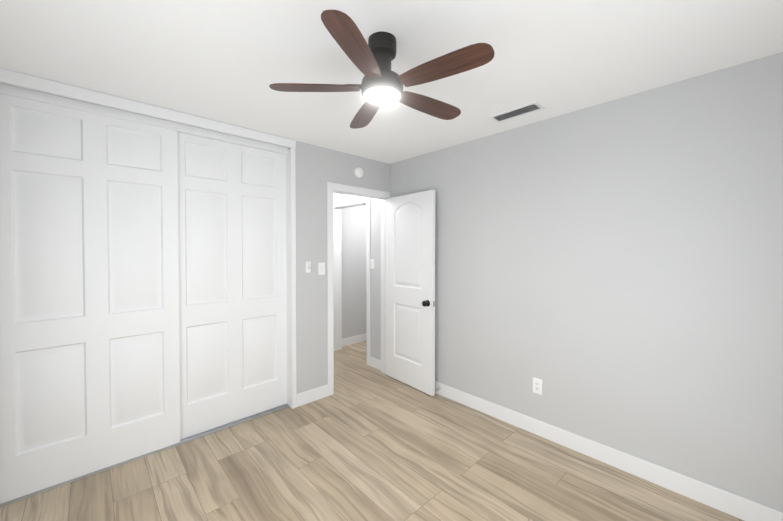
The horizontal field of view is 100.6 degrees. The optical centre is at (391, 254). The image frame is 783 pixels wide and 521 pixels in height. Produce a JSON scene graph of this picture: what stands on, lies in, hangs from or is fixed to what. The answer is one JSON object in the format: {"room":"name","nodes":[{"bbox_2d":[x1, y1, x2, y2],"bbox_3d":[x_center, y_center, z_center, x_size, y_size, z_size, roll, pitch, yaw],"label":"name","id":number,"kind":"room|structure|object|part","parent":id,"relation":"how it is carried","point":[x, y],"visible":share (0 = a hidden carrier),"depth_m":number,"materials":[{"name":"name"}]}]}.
{"room":"empty bedroom","nodes":[
{"label":"empty bedroom","id":0,"kind":"room"},
{"bbox_2d":[2,83,389,393],"bbox_3d":[-1.175,0.186,2.778,3.292,2.440,0.120,-1,1,-43],"label":"wall","id":1,"kind":"structure","parent":0,"point":[318,168],"depth_m":3.11,"materials":[{"name":"grey paint"}]},
{"bbox_2d":[0,94,179,503],"bbox_3d":[-1.913,0.227,2.110,0.900,2.350,0.034,-1,1,-43],"label":"closet door","id":2,"kind":"structure","parent":1,"relation":"in","point":[89,325],"depth_m":2.06,"materials":[{"name":"white wood"}]},
{"bbox_2d":[0,404,288,506],"bbox_3d":[-1.606,1.405,2.425,1.755,0.013,0.062,-1,1,-43],"label":"trim","id":3,"kind":"structure","parent":1,"relation":"attached to","point":[211,431],"depth_m":2.40,"materials":[{"name":"silver metal"}]},
{"bbox_2d":[0,68,296,408],"bbox_3d":[-1.599,0.194,2.372,1.877,2.436,0.138,-1,1,-43],"label":"trim","id":4,"kind":"structure","parent":1,"relation":"attached to","point":[31,83],"depth_m":2.42,"materials":[{"name":"white wood"}]},
{"bbox_2d":[177,132,286,439],"bbox_3d":[-1.313,0.217,2.719,0.900,2.350,0.034,-1,1,-43],"label":"closet door","id":5,"kind":"structure","parent":1,"relation":"in","point":[232,242],"depth_m":2.68,"materials":[{"name":"white wood"}]},
{"bbox_2d":[306,262,310,272],"bbox_3d":[-0.779,0.119,3.052,0.050,0.106,0.018,-1,1,-43],"label":"switch","id":6,"kind":"object","parent":1,"relation":"attached to","point":[308,267],"visible":1,"depth_m":3.04,"materials":[{"name":"white plastic"}]},
{"bbox_2d":[297,384,327,406],"bbox_3d":[-0.750,1.342,3.102,0.338,0.118,0.012,-1,1,-43],"label":"baseboard","id":7,"kind":"structure","parent":1,"relation":"attached to","point":[303,398],"depth_m":3.09,"materials":[{"name":"white wood"}]},
{"bbox_2d":[318,262,324,274],"bbox_3d":[-0.677,0.136,3.154,0.072,0.118,0.009,-1,1,-43],"label":"light switch","id":8,"kind":"object","parent":1,"relation":"attached to","point":[321,268],"visible":1,"depth_m":3.15,"materials":[{"name":"white plastic"}]},
{"bbox_2d":[354,167,363,177],"bbox_3d":[-0.337,-0.871,3.439,0.112,0.112,0.033,-1,1,-43],"label":"smoke detector","id":9,"kind":"object","parent":1,"relation":"attached to","point":[359,172],"visible":0.96,"depth_m":3.42,"materials":[{"name":"white plastic"}]},
{"bbox_2d":[327,182,390,395],"bbox_3d":[-0.367,0.339,3.533,0.842,2.111,0.150,-1,1,-43],"label":"door frame","id":10,"kind":"structure","parent":1,"relation":"attached to","point":[331,187],"depth_m":3.24,"materials":[{"name":"white wood"}]},
{"bbox_2d":[385,190,434,395],"bbox_3d":[0.156,0.375,3.451,0.107,2.018,0.748,-1,1,-40],"label":"bedroom door","id":11,"kind":"structure","parent":10,"relation":"attached to","point":[410,289],"depth_m":3.41,"materials":[{"name":"white wood"}]},
{"bbox_2d":[342,333,380,369],"bbox_3d":[-0.212,1.320,4.565,2.925,0.118,1.156,-1,1,-43],"label":"baseboard","id":12,"kind":"structure","parent":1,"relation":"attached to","point":[375,363],"depth_m":4.91,"materials":[{"name":"white wood"}]},
{"bbox_2d":[341,205,365,338],"bbox_3d":[-1.369,0.162,4.342,5.140,2.440,0.120,-1,1,-43],"label":"wall","id":13,"kind":"structure","parent":0,"point":[353,271],"depth_m":5.00,"materials":[{"name":"grey paint"}]},
{"bbox_2d":[0,341,743,520],"bbox_3d":[0.198,1.437,2.678,5.140,0.060,4.720,-1,1,-43],"label":"floor","id":14,"kind":"structure","parent":0,"point":[364,442],"depth_m":2.08,"materials":[{"name":"brown wood"}]},
{"bbox_2d":[0,0,782,163],"bbox_3d":[0.198,-1.062,2.641,5.140,0.060,4.720,-1,1,-43],"label":"ceiling","id":15,"kind":"structure","parent":0,"point":[227,61],"depth_m":1.65,"materials":[{"name":"paint"}]},
{"bbox_2d":[269,10,494,128],"bbox_3d":[-0.012,-0.877,1.558,0.994,0.278,1.011,-1,1,-43],"label":"ceiling fan","id":16,"kind":"object","parent":15,"relation":"hanging from","point":[382,83],"visible":1,"depth_m":1.46,"materials":[{"name":"brown wood"}]},
{"bbox_3d":[-0.363,-0.790,1.542,0.419,0.006,0.120,0,12,-1],"label":"blade","id":17,"kind":"part","parent":16,"relation":"part of","materials":[{"name":"brown wood"}]},
{"bbox_3d":[-0.136,-0.786,1.243,0.120,0.006,0.419,12,4,16],"label":"blade","id":18,"kind":"part","parent":16,"relation":"part of","materials":[{"name":"brown wood"}]},
{"label":"blade","id":19,"kind":"part","parent":16,"relation":"part of","materials":[{"name":"brown wood"}]},
{"label":"blade","id":20,"kind":"part","parent":16,"relation":"part of","materials":[{"name":"brown wood"}]},
{"label":"blade","id":21,"kind":"part","parent":16,"relation":"part of","materials":[{"name":"brown wood"}]},
{"bbox_2d":[488,101,545,122],"bbox_3d":[0.899,-1.024,2.351,0.150,0.013,0.360,-1,1,-43],"label":"ceiling vent","id":22,"kind":"object","parent":15,"relation":"in","point":[535,106],"visible":1,"depth_m":2.34,"materials":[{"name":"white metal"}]},
{"bbox_2d":[333,52,782,512],"bbox_3d":[0.724,0.181,3.066,0.120,2.440,4.600,-1,1,-43],"label":"wall","id":23,"kind":"structure","parent":0,"point":[609,273],"depth_m":2.09,"materials":[{"name":"grey paint"}]},
{"bbox_2d":[333,197,369,365],"bbox_3d":[-0.520,0.326,4.404,0.150,2.111,0.892,-1,1,-43],"label":"door frame","id":24,"kind":"structure","parent":23,"relation":"attached to","point":[337,278],"depth_m":4.64,"materials":[{"name":"white wood"}]},
{"bbox_2d":[370,259,373,268],"bbox_3d":[-0.235,0.112,4.001,0.009,0.118,0.072,-1,1,-43],"label":"hall light switch","id":25,"kind":"object","parent":23,"relation":"attached to","point":[372,263],"visible":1,"depth_m":4.00,"materials":[{"name":"white plastic"}]},
{"bbox_2d":[533,377,541,394],"bbox_3d":[1.139,1.026,2.538,0.009,0.118,0.072,-1,1,-43],"label":"electrical outlet","id":26,"kind":"object","parent":23,"relation":"attached to","point":[537,385],"visible":1,"depth_m":2.54,"materials":[{"name":"white plastic"}]},
{"bbox_2d":[435,381,782,520],"bbox_3d":[1.069,1.349,2.616,0.012,0.118,3.204,-1,1,-43],"label":"baseboard","id":27,"kind":"structure","parent":23,"relation":"attached to","point":[739,507],"depth_m":2.10,"materials":[{"name":"white wood"}]}
]}

